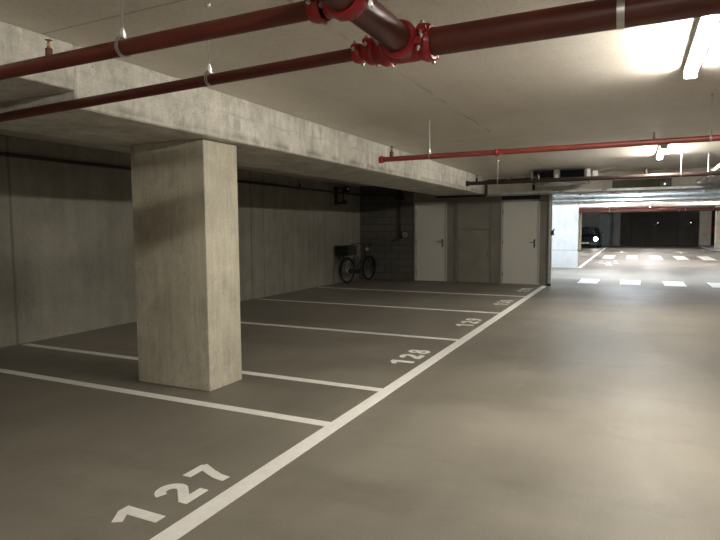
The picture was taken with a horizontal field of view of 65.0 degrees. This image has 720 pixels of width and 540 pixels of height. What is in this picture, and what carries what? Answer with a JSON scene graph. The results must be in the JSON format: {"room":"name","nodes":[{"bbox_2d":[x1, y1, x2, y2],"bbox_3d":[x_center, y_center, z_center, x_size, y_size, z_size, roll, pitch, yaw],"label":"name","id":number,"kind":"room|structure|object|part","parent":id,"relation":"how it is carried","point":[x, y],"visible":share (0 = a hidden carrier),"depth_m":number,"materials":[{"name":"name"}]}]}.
{"room":"parking garage","nodes":[
{"label":"parking garage","id":0,"kind":"room"},
{"bbox_2d":[0,135,360,347],"bbox_3d":[-5.312,-0.275,6.122,0.300,2.720,24.400,2,5,26],"label":"wall","id":1,"kind":"structure","parent":0,"point":[67,262],"depth_m":8.53,"materials":[{"name":"concrete"}]},
{"bbox_2d":[0,152,397,195],"bbox_3d":[-4.669,-1.408,5.580,1.270,0.201,23.946,2,5,26],"label":"pipe","id":2,"kind":"object","parent":1,"relation":"attached to","point":[6,154],"visible":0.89,"depth_m":8.57,"materials":[{"name":"metal"}]},
{"bbox_2d":[334,186,349,204],"bbox_3d":[-0.465,-2.006,15.308,0.348,0.500,0.368,2,5,26],"label":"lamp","id":3,"kind":"object","parent":1,"relation":"attached to","point":[345,189],"visible":1,"depth_m":15.22,"materials":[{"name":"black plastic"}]},
{"bbox_3d":[-0.645,-2.002,15.266,0.060,0.500,0.120,2,5,26],"label":"plate","id":4,"kind":"part","parent":3,"relation":"part of","materials":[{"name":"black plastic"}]},
{"bbox_3d":[-0.487,-2.001,15.256,0.246,0.458,0.200,2,5,26],"label":"hook arm","id":5,"kind":"part","parent":3,"relation":"part of","materials":[{"name":"black metal"}]},
{"bbox_2d":[0,245,719,539],"bbox_3d":[10.072,0.285,17.419,21.000,0.300,58.000,2,5,26],"label":"floor","id":6,"kind":"structure","parent":0,"point":[594,408],"depth_m":4.37,"materials":[{"name":"grey concrete"}]},
{"bbox_2d":[0,368,330,425],"bbox_3d":[-2.561,1.117,5.452,5.145,0.002,0.100,2,5,26],"label":"parking line","id":7,"kind":"object","parent":6,"relation":"on","point":[98,386],"visible":1,"depth_m":4.99,"materials":[{"name":"white paint"}]},
{"bbox_2d":[111,464,228,522],"bbox_3d":[-1.044,1.271,3.221,0.279,0.003,0.774,2,5,26],"label":"painted number","id":8,"kind":"object","parent":6,"relation":"on","point":[184,497],"visible":1,"depth_m":3.20,"materials":[{"name":"white paint"}]},
{"bbox_2d":[130,139,241,391],"bbox_3d":[-1.695,-0.053,5.543,0.905,2.310,0.480,2,5,26],"label":"concrete column","id":9,"kind":"structure","parent":6,"relation":"on","point":[185,194],"depth_m":5.32,"materials":[{"name":"grey concrete"}]},
{"bbox_2d":[0,45,484,195],"bbox_3d":[0.056,-1.694,9.100,1.200,0.410,11.380,2,5,26],"label":"concrete beam","id":10,"kind":"structure","parent":9,"relation":"on","point":[263,137],"depth_m":5.19,"materials":[{"name":"grey concrete"}]},
{"bbox_2d":[22,343,382,390],"bbox_3d":[-2.121,1.046,6.359,5.145,0.002,0.100,2,5,26],"label":"parking line","id":11,"kind":"object","parent":6,"relation":"on","point":[27,344],"visible":0.71,"depth_m":5.78,"materials":[{"name":"white paint"}]},
{"bbox_2d":[150,285,545,539],"bbox_3d":[0.799,1.025,6.350,0.120,0.002,17.950,2,5,26],"label":"parking line","id":12,"kind":"object","parent":6,"relation":"on","point":[192,520],"visible":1,"depth_m":3.81,"materials":[{"name":"white paint"}]},
{"bbox_2d":[241,322,458,340],"bbox_3d":[-1.008,0.868,8.652,5.145,0.002,0.100,2,5,26],"label":"parking line","id":13,"kind":"object","parent":6,"relation":"on","point":[241,322],"visible":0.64,"depth_m":8.21,"materials":[{"name":"white paint"}]},
{"bbox_2d":[335,243,375,282],"bbox_3d":[-0.046,-0.212,15.791,0.658,1.080,1.847,2,5,33],"label":"bicycle","id":14,"kind":"object","parent":6,"relation":"on","point":[343,250],"visible":1,"depth_m":15.42,"materials":[{"name":"metal"}]},
{"bbox_3d":[-0.089,-0.227,15.723,0.140,0.604,0.956,2,5,33],"label":"frame","id":15,"kind":"part","parent":14,"relation":"part of","materials":[{"name":"black plastic"}]},
{"bbox_2d":[259,299,498,313],"bbox_3d":[0.122,0.686,10.981,5.145,0.002,0.100,2,5,26],"label":"painted line","id":16,"kind":"object","parent":6,"relation":"on","point":[259,299],"visible":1,"depth_m":10.79,"materials":[{"name":"white paint"}]},
{"bbox_2d":[391,350,429,362],"bbox_3d":[0.591,1.009,6.588,0.276,0.003,0.767,2,5,26],"label":"painted number","id":17,"kind":"object","parent":6,"relation":"on","point":[411,351],"visible":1,"depth_m":6.63,"materials":[{"name":"white paint"}]},
{"bbox_2d":[318,287,524,296],"bbox_3d":[1.250,0.505,13.305,5.145,0.002,0.100,2,5,26],"label":"painted line","id":18,"kind":"object","parent":6,"relation":"on","point":[318,287],"visible":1,"depth_m":13.28,"materials":[{"name":"white paint"}]},
{"bbox_2d":[379,401,471,414],"bbox_3d":[0.522,1.152,4.678,0.790,0.001,0.120,2,5,26],"label":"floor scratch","id":19,"kind":"structure","parent":6,"relation":"on","point":[383,401],"depth_m":4.69},
{"bbox_2d":[456,318,480,325],"bbox_3d":[1.726,0.827,8.928,0.276,0.003,0.764,2,5,26],"label":"painted number","id":20,"kind":"object","parent":6,"relation":"on","point":[469,318],"visible":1,"depth_m":8.91,"materials":[{"name":"white paint"}]},
{"bbox_2d":[578,208,581,249],"bbox_3d":[13.859,-2.664,36.356,0.700,2.720,0.500,2,5,26],"label":"concrete column","id":21,"kind":"structure","parent":6,"relation":"on","point":[580,214],"depth_m":36.05,"materials":[{"name":"grey concrete"}]},
{"bbox_2d":[577,279,599,283],"bbox_3d":[6.274,0.304,15.503,0.490,0.002,1.350,2,5,26],"label":"zebra crossing","id":22,"kind":"object","parent":6,"relation":"on","point":[591,281],"visible":1,"depth_m":15.39,"materials":[{"name":"white paint"}]},
{"bbox_2d":[581,227,602,247],"bbox_3d":[16.332,-2.364,40.572,2.160,1.470,4.320,2,5,26],"label":"car","id":23,"kind":"object","parent":6,"relation":"on","point":[590,235],"visible":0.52,"depth_m":39.08,"materials":[{"name":"paint"}]},
{"bbox_2d":[577,247,606,267],"bbox_3d":[12.881,-0.872,30.675,0.130,0.002,22.600,2,5,26],"label":"painted line","id":24,"kind":"object","parent":6,"relation":"on","point":[591,258],"visible":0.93,"depth_m":25.57,"materials":[{"name":"white paint"}]},
{"bbox_2d":[595,260,617,265],"bbox_3d":[10.131,-0.301,23.230,0.909,0.007,3.907,2,5,26],"label":"worn marking","id":25,"kind":"object","parent":6,"relation":"on","point":[601,261],"visible":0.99,"depth_m":23.05,"materials":[{"name":"white paint"}]},
{"bbox_2d":[602,255,614,258],"bbox_3d":[12.191,-0.645,27.684,0.500,0.002,3.400,2,5,26],"label":"zebra crossing","id":26,"kind":"object","parent":6,"relation":"on","point":[605,256],"visible":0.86,"depth_m":27.11,"materials":[{"name":"white paint"}]},
{"bbox_2d":[613,213,620,245],"bbox_3d":[19.694,-3.226,43.342,0.500,2.720,1.200,2,5,26],"label":"concrete pier","id":27,"kind":"object","parent":6,"relation":"on","point":[616,216],"visible":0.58,"depth_m":42.81,"materials":[{"name":"grey concrete"}]},
{"bbox_2d":[620,280,640,284],"bbox_3d":[7.197,0.331,15.058,0.490,0.002,1.350,2,5,26],"label":"zebra crossing","id":28,"kind":"object","parent":6,"relation":"on","point":[622,282],"visible":1,"depth_m":15.02,"materials":[{"name":"white paint"}]},
{"bbox_2d":[626,255,637,258],"bbox_3d":[13.109,-0.619,27.241,0.500,0.002,3.400,2,5,26],"label":"zebra crossing","id":29,"kind":"object","parent":6,"relation":"on","point":[627,256],"visible":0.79,"depth_m":26.95,"materials":[{"name":"white paint"}]},
{"bbox_2d":[650,256,663,259],"bbox_3d":[14.027,-0.593,26.797,0.500,0.002,3.400,2,5,26],"label":"zebra crossing","id":30,"kind":"object","parent":6,"relation":"on","point":[651,257],"visible":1,"depth_m":26.76,"materials":[{"name":"white paint"}]},
{"bbox_2d":[662,281,686,286],"bbox_3d":[8.120,0.357,14.612,0.490,0.002,1.350,2,5,26],"label":"zebra crossing","id":31,"kind":"object","parent":6,"relation":"on","point":[666,283],"visible":1,"depth_m":14.66,"materials":[{"name":"white paint"}]},
{"bbox_2d":[673,256,688,259],"bbox_3d":[14.945,-0.567,26.354,0.500,0.002,3.400,2,5,26],"label":"zebra crossing","id":32,"kind":"object","parent":6,"relation":"on","point":[675,257],"visible":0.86,"depth_m":25.84,"materials":[{"name":"white paint"}]},
{"bbox_2d":[696,256,714,259],"bbox_3d":[15.863,-0.540,25.910,0.500,0.002,3.400,2,5,26],"label":"zebra crossing","id":33,"kind":"object","parent":6,"relation":"on","point":[700,257],"visible":0.93,"depth_m":26.08,"materials":[{"name":"white paint"}]},
{"bbox_2d":[697,245,719,251],"bbox_3d":[22.667,-1.367,35.693,1.500,0.100,10.000,2,5,26],"label":"kerb","id":34,"kind":"object","parent":6,"relation":"on","point":[708,247],"visible":0.96,"depth_m":35.86,"materials":[{"name":"grey concrete"}]},
{"bbox_2d":[698,211,711,244],"bbox_3d":[24.367,-3.057,39.917,0.700,2.620,0.500,2,5,26],"label":"concrete column","id":35,"kind":"structure","parent":34,"relation":"on","point":[705,217],"depth_m":39.71,"materials":[{"name":"grey concrete"}]},
{"bbox_2d":[714,206,719,247],"bbox_3d":[22.048,-2.621,34.280,0.850,2.620,0.500,2,5,26],"label":"concrete column","id":36,"kind":"structure","parent":34,"relation":"on","point":[717,213],"depth_m":34.22,"materials":[{"name":"grey concrete"}]},
{"bbox_2d":[706,282,719,287],"bbox_3d":[9.043,0.383,14.166,0.490,0.002,1.350,2,5,26],"label":"zebra crossing","id":37,"kind":"object","parent":6,"relation":"on","point":[714,285],"visible":1,"depth_m":14.12,"materials":[{"name":"white paint"}]},
{"bbox_2d":[0,0,719,208],"bbox_3d":[10.050,-2.726,17.196,21.000,0.300,58.000,2,5,26],"label":"ceiling","id":38,"kind":"structure","parent":0,"point":[628,84],"depth_m":4.76,"materials":[{"name":"concrete"}]},
{"bbox_2d":[0,21,74,102],"bbox_3d":[-4.953,-0.945,-1.225,1.200,0.300,11.620,2,5,26],"label":"concrete beam","id":39,"kind":"structure","parent":38,"relation":"attached to","point":[17,43],"depth_m":3.54,"materials":[{"name":"grey concrete"}]},
{"bbox_2d":[0,0,330,79],"bbox_3d":[-2.932,-1.236,3.466,6.205,0.444,0.155,2,5,26],"label":"pipe","id":40,"kind":"object","parent":38,"relation":"hanging from","point":[307,10],"visible":0.91,"depth_m":2.43,"materials":[{"name":"red metal"}]},
{"bbox_2d":[45,47,52,55],"bbox_3d":[-1.542,-1.077,2.804,0.034,0.044,0.034,2,5,26],"label":"sprinkler head","id":41,"kind":"object","parent":40,"relation":"attached to","point":[48,50],"depth_m":2.79,"materials":[{"name":"red paint"}]},
{"bbox_3d":[-1.085,-1.246,2.569,0.027,0.320,0.028,2,5,26],"label":"threaded rod","id":42,"kind":"part","parent":40,"relation":"part of","materials":[{"name":"metal"}]},
{"bbox_2d":[0,3,352,121],"bbox_3d":[-2.733,-1.245,4.038,6.066,0.515,0.075,2,5,26],"label":"pipe","id":43,"kind":"object","parent":38,"relation":"hanging from","point":[339,56],"visible":0.96,"depth_m":3.11,"materials":[{"name":"red metal"}]},
{"bbox_3d":[-0.826,-1.276,3.081,0.027,0.340,0.028,2,5,26],"label":"threaded rod","id":44,"kind":"part","parent":43,"relation":"part of","materials":[{"name":"metal"}]},
{"bbox_2d":[318,0,409,51],"bbox_3d":[-2.302,-0.775,-2.615,0.223,0.473,11.310,2,5,26],"label":"pipe","id":45,"kind":"object","parent":38,"relation":"hanging from","point":[370,16],"visible":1,"depth_m":2.16,"materials":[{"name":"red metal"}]},
{"bbox_2d":[378,93,719,162],"bbox_3d":[3.358,-1.410,5.225,6.950,0.452,0.126,2,5,26],"label":"pipe","id":46,"kind":"object","parent":38,"relation":"hanging from","point":[709,138],"visible":1,"depth_m":5.84,"materials":[{"name":"red metal"}]},
{"bbox_3d":[0.797,-1.535,6.458,0.027,0.348,0.028,2,5,26],"label":"threaded rod","id":47,"kind":"part","parent":46,"relation":"part of","materials":[{"name":"metal"}]},
{"bbox_3d":[3.272,-1.464,5.262,0.027,0.348,0.028,2,5,26],"label":"threaded rod","id":48,"kind":"part","parent":46,"relation":"part of","materials":[{"name":"metal"}]},
{"bbox_2d":[531,167,588,185],"bbox_3d":[4.352,-2.000,12.273,1.100,0.335,0.900,2,5,26],"label":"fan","id":49,"kind":"object","parent":38,"relation":"hanging from","point":[576,172],"visible":0.72,"depth_m":11.96,"materials":[{"name":"black metal"}]},
{"bbox_2d":[429,0,719,55],"bbox_3d":[2.580,-1.121,1.435,5.040,0.455,0.130,2,5,26],"label":"pipe","id":50,"kind":"object","parent":38,"relation":"hanging from","point":[593,16],"visible":0.92,"depth_m":2.25,"materials":[{"name":"red metal"}]},
{"bbox_2d":[350,19,438,68],"bbox_3d":[0.148,-1.027,2.612,0.393,0.166,0.245,2,5,26],"label":"pipe tee","id":51,"kind":"object","parent":50,"relation":"attached to","point":[372,52],"visible":0.77,"depth_m":2.55,"materials":[{"name":"red paint"}]},
{"bbox_2d":[444,167,719,196],"bbox_3d":[8.152,-1.978,12.103,13.150,0.410,1.100,2,5,26],"label":"beam","id":52,"kind":"structure","parent":38,"relation":"attached to","point":[493,190],"depth_m":12.93,"materials":[{"name":"concrete"}]},
{"bbox_2d":[436,178,534,197],"bbox_3d":[3.044,-2.036,13.886,2.422,0.482,0.080,2,5,26],"label":"pipe","id":53,"kind":"object","parent":52,"relation":"attached to","point":[533,185],"visible":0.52,"depth_m":13.89,"materials":[{"name":"metal"}]},
{"bbox_2d":[498,185,719,194],"bbox_3d":[6.329,-1.809,12.307,6.600,0.150,0.143,2,5,26],"label":"rail","id":54,"kind":"object","parent":52,"relation":"attached to","point":[704,186],"visible":1,"depth_m":12.62,"materials":[{"name":"metal"}]},
{"bbox_2d":[612,177,671,188],"bbox_3d":[6.176,-1.907,12.410,1.190,0.197,0.078,2,5,26],"label":"grille","id":55,"kind":"object","parent":52,"relation":"attached to","point":[646,182],"visible":0.98,"depth_m":12.42,"materials":[{"name":"metal"}]},
{"bbox_3d":[6.599,-1.889,12.217,0.220,0.140,0.031,2,5,26],"label":"sensor plate","id":56,"kind":"part","parent":55,"relation":"part of","materials":[{"name":"metal"}]},
{"bbox_2d":[466,149,719,185],"bbox_3d":[5.164,-1.698,9.062,7.050,0.473,0.104,2,5,26],"label":"pipe","id":57,"kind":"object","parent":38,"relation":"hanging from","point":[534,180],"visible":1,"depth_m":9.59,"materials":[{"name":"red metal"}]},
{"bbox_2d":[586,166,613,176],"bbox_3d":[4.928,-2.012,11.569,0.538,0.226,0.100,2,5,26],"label":"junction box","id":58,"kind":"object","parent":38,"relation":"attached to","point":[595,172],"visible":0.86,"depth_m":11.59,"materials":[{"name":"white plastic"}]},
{"bbox_2d":[579,207,659,212],"bbox_3d":[9.930,-3.127,28.365,9.050,0.554,0.212,2,5,26],"label":"pipe","id":59,"kind":"object","parent":38,"relation":"hanging from","point":[641,209],"visible":0.37,"depth_m":27.07,"materials":[{"name":"red metal"}]},
{"bbox_2d":[531,194,719,202],"bbox_3d":[9.356,-2.218,15.789,15.000,0.495,0.072,2,5,26],"label":"pipe","id":60,"kind":"object","parent":38,"relation":"hanging from","point":[682,198],"visible":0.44,"depth_m":16.41,"materials":[{"name":"metal"}]},
{"bbox_2d":[553,192,719,199],"bbox_3d":[9.051,-2.192,15.159,15.000,0.450,0.122,2,5,26],"label":"pipe","id":61,"kind":"object","parent":38,"relation":"hanging from","point":[696,194],"visible":0.46,"depth_m":15.74,"materials":[{"name":"metal"}]},
{"bbox_2d":[553,189,719,195],"bbox_3d":[8.833,-2.206,14.707,15.000,0.350,0.560,2,5,26],"label":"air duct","id":62,"kind":"object","parent":38,"relation":"hanging from","point":[713,189],"visible":0.14,"depth_m":15.28,"materials":[{"name":"metal"}]},
{"bbox_2d":[553,196,719,200],"bbox_3d":[10.640,-2.484,18.432,15.000,0.375,0.112,2,5,26],"label":"pipe","id":63,"kind":"object","parent":38,"relation":"hanging from","point":[698,196],"visible":0.09,"depth_m":19.01,"materials":[{"name":"metal"}]},
{"bbox_2d":[553,191,719,196],"bbox_3d":[9.704,-2.346,16.502,15.000,0.350,0.560,2,5,26],"label":"cable tray","id":64,"kind":"object","parent":38,"relation":"hanging from","point":[692,191],"visible":0.02,"depth_m":16.77,"materials":[{"name":"metal"}]},
{"bbox_2d":[579,201,719,207],"bbox_3d":[12.665,-2.777,22.608,19.000,0.440,0.162,2,5,26],"label":"pipe","id":65,"kind":"object","parent":38,"relation":"hanging from","point":[708,202],"visible":0.52,"depth_m":23.00,"materials":[{"name":"metal"}]},
{"bbox_2d":[583,191,719,202],"bbox_3d":[14.847,-2.587,18.890,13.830,0.300,0.800,2,5,26],"label":"concrete beam","id":66,"kind":"structure","parent":38,"relation":"attached to","point":[693,191],"depth_m":20.69,"materials":[{"name":"white concrete"}]},
{"bbox_2d":[594,210,719,212],"bbox_3d":[17.674,-3.593,32.928,19.000,0.415,0.112,2,5,26],"label":"pipe","id":67,"kind":"object","parent":38,"relation":"hanging from","point":[673,210],"visible":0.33,"depth_m":32.66,"materials":[{"name":"red metal"}]},
{"bbox_2d":[602,205,719,207],"bbox_3d":[13.536,-2.937,24.402,19.000,0.400,0.082,2,5,26],"label":"pipe","id":68,"kind":"object","parent":38,"relation":"hanging from","point":[698,205],"visible":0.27,"depth_m":24.59,"materials":[{"name":"red metal"}]},
{"bbox_2d":[656,144,667,159],"bbox_3d":[4.814,-1.884,9.027,0.100,0.092,1.544,2,5,26],"label":"lamp","id":69,"kind":"object","parent":38,"relation":"attached to","point":[661,150],"visible":0.82,"depth_m":8.83,"materials":[{"name":"white plastic"}]},
{"bbox_2d":[657,149,664,158],"bbox_3d":[4.814,-1.884,9.027,0.080,0.080,1.440,2,5,26],"label":"diffuser","id":70,"kind":"object","parent":69,"relation":"attached to","point":[660,152],"depth_m":9.08,"materials":[{"name":"white plastic"}]},
{"bbox_2d":[660,206,719,210],"bbox_3d":[15.714,-3.259,28.891,19.000,0.455,0.132,2,5,26],"label":"pipe","id":71,"kind":"object","parent":38,"relation":"hanging from","point":[685,208],"visible":0.3,"depth_m":28.43,"materials":[{"name":"metal"}]},
{"bbox_2d":[683,15,719,79],"bbox_3d":[2.223,-1.468,3.688,0.100,0.092,1.544,2,5,26],"label":"lamp","id":72,"kind":"object","parent":38,"relation":"attached to","point":[706,26],"visible":0.7,"depth_m":3.62,"materials":[{"name":"white plastic"}]},
{"bbox_2d":[696,154,719,183],"bbox_3d":[6.439,-1.782,9.431,1.100,0.380,4.985,2,5,26],"label":"ladder","id":73,"kind":"object","parent":38,"relation":"hanging from","point":[704,179],"visible":0.85,"depth_m":10.76,"materials":[{"name":"metal"}]},
{"bbox_3d":[5.989,-1.669,9.655,0.020,0.070,4.980,2,5,26],"label":"rail","id":74,"kind":"part","parent":73,"relation":"part of","materials":[{"name":"grey metal"}]},
{"bbox_2d":[360,186,548,284],"bbox_3d":[2.474,-1.045,15.710,5.340,2.720,0.300,2,5,26],"label":"wall","id":75,"kind":"structure","parent":0,"point":[379,215],"depth_m":16.16,"materials":[{"name":"concrete"}]},
{"bbox_2d":[392,190,406,241],"bbox_3d":[1.124,-1.545,16.081,0.460,1.517,0.140,2,5,26],"label":"standpipe","id":76,"kind":"object","parent":75,"relation":"attached to","point":[400,196],"visible":0.96,"depth_m":16.04,"materials":[{"name":"black metal"}]},
{"bbox_2d":[414,202,446,281],"bbox_3d":[1.975,-0.787,15.794,0.940,2.200,0.140,2,5,26],"label":"door","id":77,"kind":"structure","parent":75,"relation":"in","point":[430,218],"depth_m":15.79,"materials":[{"name":"paint"}]},
{"bbox_2d":[455,200,491,282],"bbox_3d":[3.073,-0.757,15.286,1.000,2.200,0.100,2,5,26],"label":"door","id":78,"kind":"structure","parent":75,"relation":"in","point":[473,222],"depth_m":15.27,"materials":[{"name":"grey paint"}]},
{"bbox_3d":[3.067,-1.448,15.235,0.870,0.675,0.040,2,5,26],"label":"panel","id":79,"kind":"part","parent":78,"relation":"part of","materials":[{"name":"grey paint"}]},
{"bbox_3d":[3.075,-0.383,15.314,0.870,1.430,0.040,2,5,26],"label":"panel","id":80,"kind":"part","parent":78,"relation":"part of","materials":[{"name":"grey paint"}]},
{"bbox_2d":[500,199,539,284],"bbox_3d":[4.171,-0.725,14.733,0.980,2.200,0.140,2,5,26],"label":"door","id":81,"kind":"structure","parent":75,"relation":"in","point":[520,219],"depth_m":14.72,"materials":[{"name":"paint"}]},
{"bbox_2d":[502,195,539,199],"bbox_3d":[4.193,-1.881,14.711,0.980,0.100,0.080,2,5,26],"label":"trim","id":82,"kind":"structure","parent":75,"relation":"attached to","point":[527,196],"depth_m":14.67,"materials":[{"name":"black plastic"}]},
{"bbox_2d":[546,194,554,285],"bbox_3d":[4.840,-0.754,14.318,0.204,2.310,0.180,2,5,26],"label":"guide","id":83,"kind":"object","parent":75,"relation":"attached to","point":[550,232],"visible":1,"depth_m":14.31,"materials":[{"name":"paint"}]},
{"bbox_3d":[4.828,-0.757,14.367,0.080,2.310,0.100,2,5,26],"label":"guide post","id":84,"kind":"part","parent":83,"relation":"part of","materials":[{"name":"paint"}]},
{"bbox_2d":[551,195,578,267],"bbox_3d":[4.686,-1.534,22.064,7.170,2.720,0.300,2,5,26],"label":"wall","id":85,"kind":"structure","parent":0,"point":[565,216],"depth_m":20.57,"materials":[{"name":"paint"}]},
{"bbox_2d":[582,213,599,245],"bbox_3d":[15.750,-3.363,45.579,6.548,2.720,0.600,2,5,26],"label":"wall","id":86,"kind":"structure","parent":0,"point":[588,219],"depth_m":44.11,"materials":[{"name":"concrete"}]},
{"bbox_2d":[599,213,612,245],"bbox_3d":[19.147,-3.267,43.944,0.990,2.720,0.190,2,5,26],"label":"service door","id":87,"kind":"structure","parent":86,"relation":"in","point":[606,219],"depth_m":43.89,"materials":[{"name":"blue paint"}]},
{"bbox_2d":[620,211,714,245],"bbox_3d":[25.943,-3.086,40.821,12.950,2.720,0.300,2,5,26],"label":"wall","id":88,"kind":"structure","parent":0,"point":[637,228],"depth_m":42.30,"materials":[{"name":"concrete"}]}
]}

